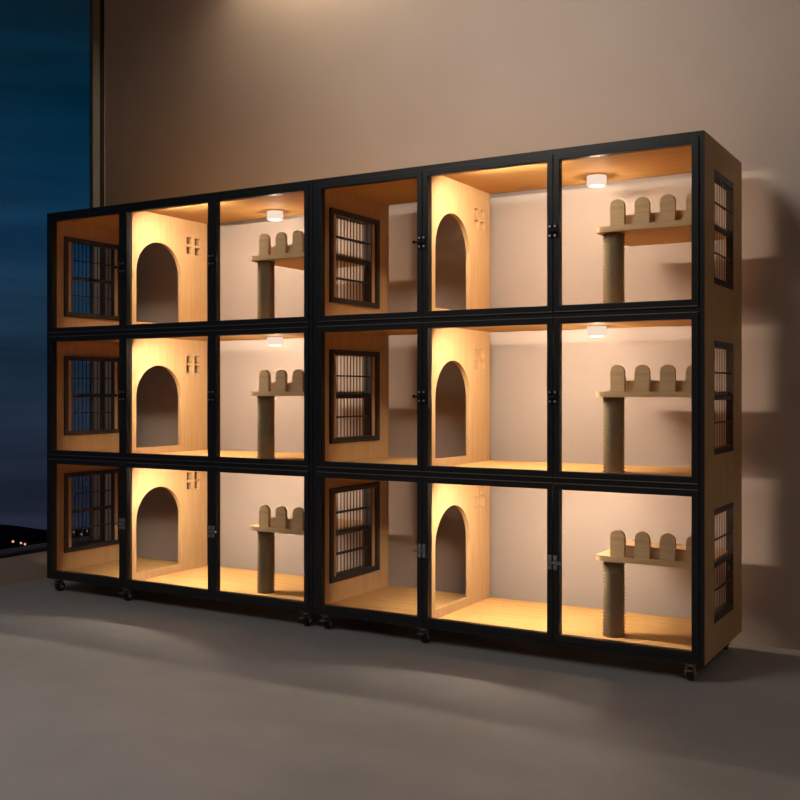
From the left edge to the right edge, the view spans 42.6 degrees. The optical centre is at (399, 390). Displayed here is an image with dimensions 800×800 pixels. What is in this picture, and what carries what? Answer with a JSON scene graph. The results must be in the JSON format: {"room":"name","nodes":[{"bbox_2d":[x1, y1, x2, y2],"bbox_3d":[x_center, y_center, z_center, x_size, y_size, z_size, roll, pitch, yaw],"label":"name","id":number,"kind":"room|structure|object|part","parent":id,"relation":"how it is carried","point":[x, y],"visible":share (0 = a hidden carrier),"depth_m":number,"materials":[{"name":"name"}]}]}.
{"room":"cat boarding room","nodes":[
{"label":"cat boarding room","id":0,"kind":"room"},
{"bbox_2d":[0,0,104,586],"bbox_3d":[-3.665,-0.633,2.652,0.250,3.250,7.863,0,0,30],"label":"wall","id":1,"kind":"structure","parent":0,"point":[28,567],"depth_m":5.37,"materials":[{"name":"beige paint"}]},
{"bbox_2d":[0,0,103,558],"bbox_3d":[-3.625,-0.704,2.512,0.040,3.108,7.663,0,0,30],"label":"window","id":2,"kind":"structure","parent":1,"relation":"in","point":[96,6],"depth_m":5.76,"materials":[{"name":"black metal"}]},
{"bbox_3d":[-1.713,-0.692,5.763,0.028,3.052,0.050,0,0,30],"label":"post","id":3,"kind":"part","parent":2,"relation":"part of","materials":[{"name":"grey metal"}]},
{"bbox_2d":[0,578,799,799],"bbox_3d":[-0.517,1.042,0.805,7.550,0.100,7.863,0,0,30],"label":"floor","id":4,"kind":"structure","parent":0,"point":[104,695],"depth_m":3.19,"materials":[{"name":"grey concrete"}]},
{"bbox_2d":[47,180,367,625],"bbox_3d":[-0.915,0.057,4.914,1.606,1.870,0.601,0,0,30],"label":"cage","id":5,"kind":"object","parent":4,"relation":"on","point":[132,347],"visible":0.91,"depth_m":4.95,"materials":[{"name":"black metal"}]},
{"bbox_3d":[-1.509,-0.574,4.955,0.500,0.572,0.030,0,0,30],"label":"door","id":6,"kind":"part","parent":5,"relation":"part of","materials":[{"name":"black metal"}]},
{"bbox_3d":[-1.509,0.024,4.955,0.500,0.580,0.030,0,0,30],"label":"door","id":7,"kind":"part","parent":5,"relation":"part of","materials":[{"name":"black metal"}]},
{"bbox_3d":[-1.509,0.621,4.955,0.500,0.572,0.030,0,0,30],"label":"door","id":8,"kind":"part","parent":5,"relation":"part of","materials":[{"name":"black metal"}]},
{"bbox_3d":[-1.591,0.024,5.329,0.018,1.803,0.569,0,0,30],"label":"panel","id":9,"kind":"part","parent":5,"relation":"part of","materials":[{"name":"brown wood"}]},
{"bbox_3d":[-1.058,-0.574,4.691,0.541,0.572,0.030,0,0,30],"label":"door","id":10,"kind":"part","parent":5,"relation":"part of","materials":[{"name":"black metal"}]},
{"bbox_3d":[-1.058,0.024,4.691,0.541,0.580,0.030,0,0,30],"label":"door","id":11,"kind":"part","parent":5,"relation":"part of","materials":[{"name":"black metal"}]},
{"bbox_3d":[-1.058,0.621,4.691,0.541,0.572,0.030,0,0,30],"label":"door","id":12,"kind":"part","parent":5,"relation":"part of","materials":[{"name":"black metal"}]},
{"bbox_3d":[-0.901,0.912,4.938,1.568,0.025,0.545,0,0,30],"label":"floor panel","id":13,"kind":"part","parent":5,"relation":"part of","materials":[{"name":"brown wood"}]},
{"bbox_3d":[-0.901,-0.869,4.938,1.568,0.018,0.545,0,0,30],"label":"roof panel","id":14,"kind":"part","parent":5,"relation":"part of","materials":[{"name":"brown wood"}]},
{"bbox_3d":[-0.901,0.323,4.938,1.568,0.042,0.545,0,0,30],"label":"shelf panel","id":15,"kind":"part","parent":5,"relation":"part of","materials":[{"name":"brown wood"}]},
{"bbox_3d":[-0.901,-0.278,4.938,1.568,0.042,0.545,0,0,30],"label":"shelf panel","id":16,"kind":"part","parent":5,"relation":"part of","materials":[{"name":"brown wood"}]},
{"bbox_3d":[-0.599,-0.574,4.421,0.521,0.572,0.030,0,0,30],"label":"door","id":17,"kind":"part","parent":5,"relation":"part of","materials":[{"name":"black metal"}]},
{"bbox_3d":[-0.599,0.024,4.421,0.521,0.580,0.030,0,0,30],"label":"door","id":18,"kind":"part","parent":5,"relation":"part of","materials":[{"name":"black metal"}]},
{"bbox_3d":[-0.599,0.621,4.421,0.521,0.572,0.030,0,0,30],"label":"door","id":19,"kind":"part","parent":5,"relation":"part of","materials":[{"name":"black metal"}]},
{"bbox_2d":[267,210,282,220],"bbox_3d":[-0.599,-0.840,4.927,0.078,0.040,0.078,0,0,30],"label":"ceiling lamp","id":20,"kind":"object","parent":5,"relation":"attached to","point":[272,215],"visible":1,"depth_m":4.89,"materials":[{"name":"plastic"}]},
{"bbox_2d":[267,337,282,345],"bbox_3d":[-0.599,-0.237,4.927,0.078,0.040,0.078,0,0,30],"label":"ceiling lamp","id":21,"kind":"object","parent":5,"relation":"attached to","point":[271,341],"visible":1,"depth_m":4.89,"materials":[{"name":"plastic"}]},
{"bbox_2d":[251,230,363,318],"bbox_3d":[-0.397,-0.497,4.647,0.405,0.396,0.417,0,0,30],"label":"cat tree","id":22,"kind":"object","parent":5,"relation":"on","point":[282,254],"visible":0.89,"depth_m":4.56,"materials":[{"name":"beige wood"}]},
{"bbox_3d":[-0.600,-0.439,4.596,0.083,0.280,0.083,0,0,30],"label":"scratching post","id":23,"kind":"part","parent":22,"relation":"part of","materials":[{"name":"fabric"}]},
{"bbox_3d":[-0.454,-0.619,4.483,0.330,0.040,0.012,0,0,30],"label":"rail","id":24,"kind":"part","parent":22,"relation":"part of","materials":[{"name":"brown wood"}]},
{"bbox_2d":[251,505,363,593],"bbox_3d":[-0.397,0.702,4.647,0.405,0.396,0.417,0,0,30],"label":"cat tree","id":25,"kind":"object","parent":5,"relation":"on","point":[268,526],"visible":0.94,"depth_m":4.56,"materials":[{"name":"beige wood"}]},
{"bbox_3d":[-0.600,0.760,4.596,0.083,0.280,0.083,0,0,30],"label":"scratching post","id":26,"kind":"part","parent":25,"relation":"part of","materials":[{"name":"fabric"}]},
{"bbox_3d":[-0.454,0.580,4.483,0.330,0.040,0.012,0,0,30],"label":"rail","id":27,"kind":"part","parent":25,"relation":"part of","materials":[{"name":"brown wood"}]},
{"bbox_2d":[251,369,363,458],"bbox_3d":[-0.397,0.104,4.647,0.405,0.396,0.417,0,0,30],"label":"cat tree","id":28,"kind":"object","parent":5,"relation":"on","point":[268,389],"visible":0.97,"depth_m":4.55,"materials":[{"name":"beige wood"}]},
{"bbox_3d":[-0.600,0.162,4.596,0.083,0.280,0.083,0,0,30],"label":"scratching post","id":29,"kind":"part","parent":28,"relation":"part of","materials":[{"name":"fabric"}]},
{"bbox_3d":[-0.454,-0.018,4.483,0.330,0.040,0.012,0,0,30],"label":"rail","id":30,"kind":"part","parent":28,"relation":"part of","materials":[{"name":"brown wood"}]},
{"bbox_2d":[313,130,741,680],"bbox_3d":[0.472,0.057,4.101,1.606,1.870,0.601,0,0,30],"label":"cage","id":31,"kind":"object","parent":4,"relation":"on","point":[462,190],"visible":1,"depth_m":3.99,"materials":[{"name":"brown wood"}]},
{"bbox_3d":[-0.204,0.024,4.516,0.018,1.803,0.569,0,0,30],"label":"panel","id":32,"kind":"part","parent":31,"relation":"part of","materials":[{"name":"brown wood"}]},
{"bbox_3d":[-0.122,-0.574,4.141,0.500,0.572,0.030,0,0,30],"label":"door","id":33,"kind":"part","parent":31,"relation":"part of","materials":[{"name":"black metal"}]},
{"bbox_3d":[-0.122,0.024,4.141,0.500,0.580,0.030,0,0,30],"label":"door","id":34,"kind":"part","parent":31,"relation":"part of","materials":[{"name":"black metal"}]},
{"bbox_3d":[-0.122,0.621,4.141,0.500,0.572,0.030,0,0,30],"label":"door","id":35,"kind":"part","parent":31,"relation":"part of","materials":[{"name":"black metal"}]},
{"bbox_3d":[0.328,-0.574,3.877,0.541,0.572,0.030,0,0,30],"label":"door","id":36,"kind":"part","parent":31,"relation":"part of","materials":[{"name":"black metal"}]},
{"bbox_3d":[0.328,0.024,3.877,0.541,0.580,0.030,0,0,30],"label":"door","id":37,"kind":"part","parent":31,"relation":"part of","materials":[{"name":"black metal"}]},
{"bbox_3d":[0.328,0.621,3.877,0.541,0.572,0.030,0,0,30],"label":"door","id":38,"kind":"part","parent":31,"relation":"part of","materials":[{"name":"black metal"}]},
{"bbox_3d":[0.486,0.912,4.125,1.568,0.025,0.545,0,0,30],"label":"floor panel","id":39,"kind":"part","parent":31,"relation":"part of","materials":[{"name":"brown wood"}]},
{"bbox_3d":[0.486,-0.869,4.125,1.568,0.018,0.545,0,0,30],"label":"roof panel","id":40,"kind":"part","parent":31,"relation":"part of","materials":[{"name":"brown wood"}]},
{"bbox_3d":[0.486,0.323,4.125,1.568,0.042,0.545,0,0,30],"label":"shelf panel","id":41,"kind":"part","parent":31,"relation":"part of","materials":[{"name":"brown wood"}]},
{"bbox_3d":[0.486,-0.278,4.125,1.568,0.042,0.545,0,0,30],"label":"shelf panel","id":42,"kind":"part","parent":31,"relation":"part of","materials":[{"name":"brown wood"}]},
{"bbox_2d":[587,174,606,187],"bbox_3d":[0.788,-0.840,4.113,0.078,0.040,0.078,0,0,30],"label":"ceiling lamp","id":43,"kind":"object","parent":31,"relation":"attached to","point":[595,180],"visible":1,"depth_m":4.08,"materials":[{"name":"plastic"}]},
{"bbox_2d":[589,184,603,187],"bbox_3d":[0.788,-0.821,4.113,0.058,0.003,0.058,0,0,30],"label":"diffuser","id":44,"kind":"object","parent":43,"relation":"attached to","point":[590,185],"depth_m":4.10,"materials":[{"name":"white plastic"}]},
{"bbox_2d":[587,326,606,336],"bbox_3d":[0.788,-0.237,4.113,0.078,0.040,0.078,0,0,30],"label":"ceiling lamp","id":45,"kind":"object","parent":31,"relation":"attached to","point":[592,331],"visible":1,"depth_m":4.08,"materials":[{"name":"plastic"}]},
{"bbox_3d":[0.788,-0.574,3.607,0.521,0.572,0.030,0,0,30],"label":"door","id":46,"kind":"part","parent":31,"relation":"part of","materials":[{"name":"black metal"}]},
{"bbox_3d":[0.788,0.024,3.607,0.521,0.580,0.030,0,0,30],"label":"door","id":47,"kind":"part","parent":31,"relation":"part of","materials":[{"name":"black metal"}]},
{"bbox_3d":[0.788,0.621,3.607,0.521,0.572,0.030,0,0,30],"label":"door","id":48,"kind":"part","parent":31,"relation":"part of","materials":[{"name":"black metal"}]},
{"bbox_2d":[596,192,725,302],"bbox_3d":[0.990,-0.497,3.834,0.405,0.396,0.417,0,0,30],"label":"cat tree","id":49,"kind":"object","parent":31,"relation":"on","point":[670,225],"visible":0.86,"depth_m":3.74,"materials":[{"name":"beige wood"}]},
{"bbox_3d":[0.787,-0.439,3.783,0.083,0.280,0.083,0,0,30],"label":"scratching post","id":50,"kind":"part","parent":49,"relation":"part of","materials":[{"name":"fabric"}]},
{"bbox_3d":[0.933,-0.619,3.669,0.330,0.040,0.012,0,0,30],"label":"rail","id":51,"kind":"part","parent":49,"relation":"part of","materials":[{"name":"brown wood"}]},
{"bbox_2d":[596,530,725,637],"bbox_3d":[0.990,0.702,3.834,0.405,0.396,0.417,0,0,30],"label":"cat tree","id":52,"kind":"object","parent":31,"relation":"on","point":[666,553],"visible":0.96,"depth_m":3.72,"materials":[{"name":"beige wood"}]},
{"bbox_3d":[0.787,0.760,3.783,0.083,0.280,0.083,0,0,30],"label":"scratching post","id":53,"kind":"part","parent":52,"relation":"part of","materials":[{"name":"fabric"}]},
{"bbox_3d":[0.933,0.580,3.669,0.330,0.040,0.012,0,0,30],"label":"rail","id":54,"kind":"part","parent":52,"relation":"part of","materials":[{"name":"brown wood"}]},
{"bbox_2d":[596,364,725,472],"bbox_3d":[0.990,0.104,3.834,0.405,0.396,0.417,0,0,30],"label":"cat tree","id":55,"kind":"object","parent":31,"relation":"on","point":[642,386],"visible":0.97,"depth_m":3.72,"materials":[{"name":"beige wood"}]},
{"bbox_3d":[0.787,0.162,3.783,0.083,0.280,0.083,0,0,30],"label":"scratching post","id":56,"kind":"part","parent":55,"relation":"part of","materials":[{"name":"fabric"}]},
{"bbox_3d":[0.933,-0.018,3.669,0.330,0.040,0.012,0,0,30],"label":"rail","id":57,"kind":"part","parent":55,"relation":"part of","materials":[{"name":"brown wood"}]},
{"bbox_3d":[1.164,0.024,3.713,0.018,1.803,0.569,0,0,30],"label":"panel","id":58,"kind":"part","parent":31,"relation":"part of","materials":[{"name":"brown wood"}]},
{"bbox_2d":[105,0,799,649],"bbox_3d":[1.530,-0.958,4.046,7.300,3.900,0.200,0,0,30],"label":"wall","id":59,"kind":"structure","parent":0,"point":[202,96],"depth_m":4.55,"materials":[{"name":"beige paint"}]},
{"label":"outside","id":60,"kind":"structure","parent":0,"visible":0},
{"bbox_2d":[0,524,89,549],"bbox_3d":[-130.292,97.721,459.993,669.605,46.541,655.946,0,0,30],"label":"hills","id":61,"kind":"structure","parent":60,"point":[30,536],"depth_m":554.50,"materials":[{"name":"black"}]}
]}

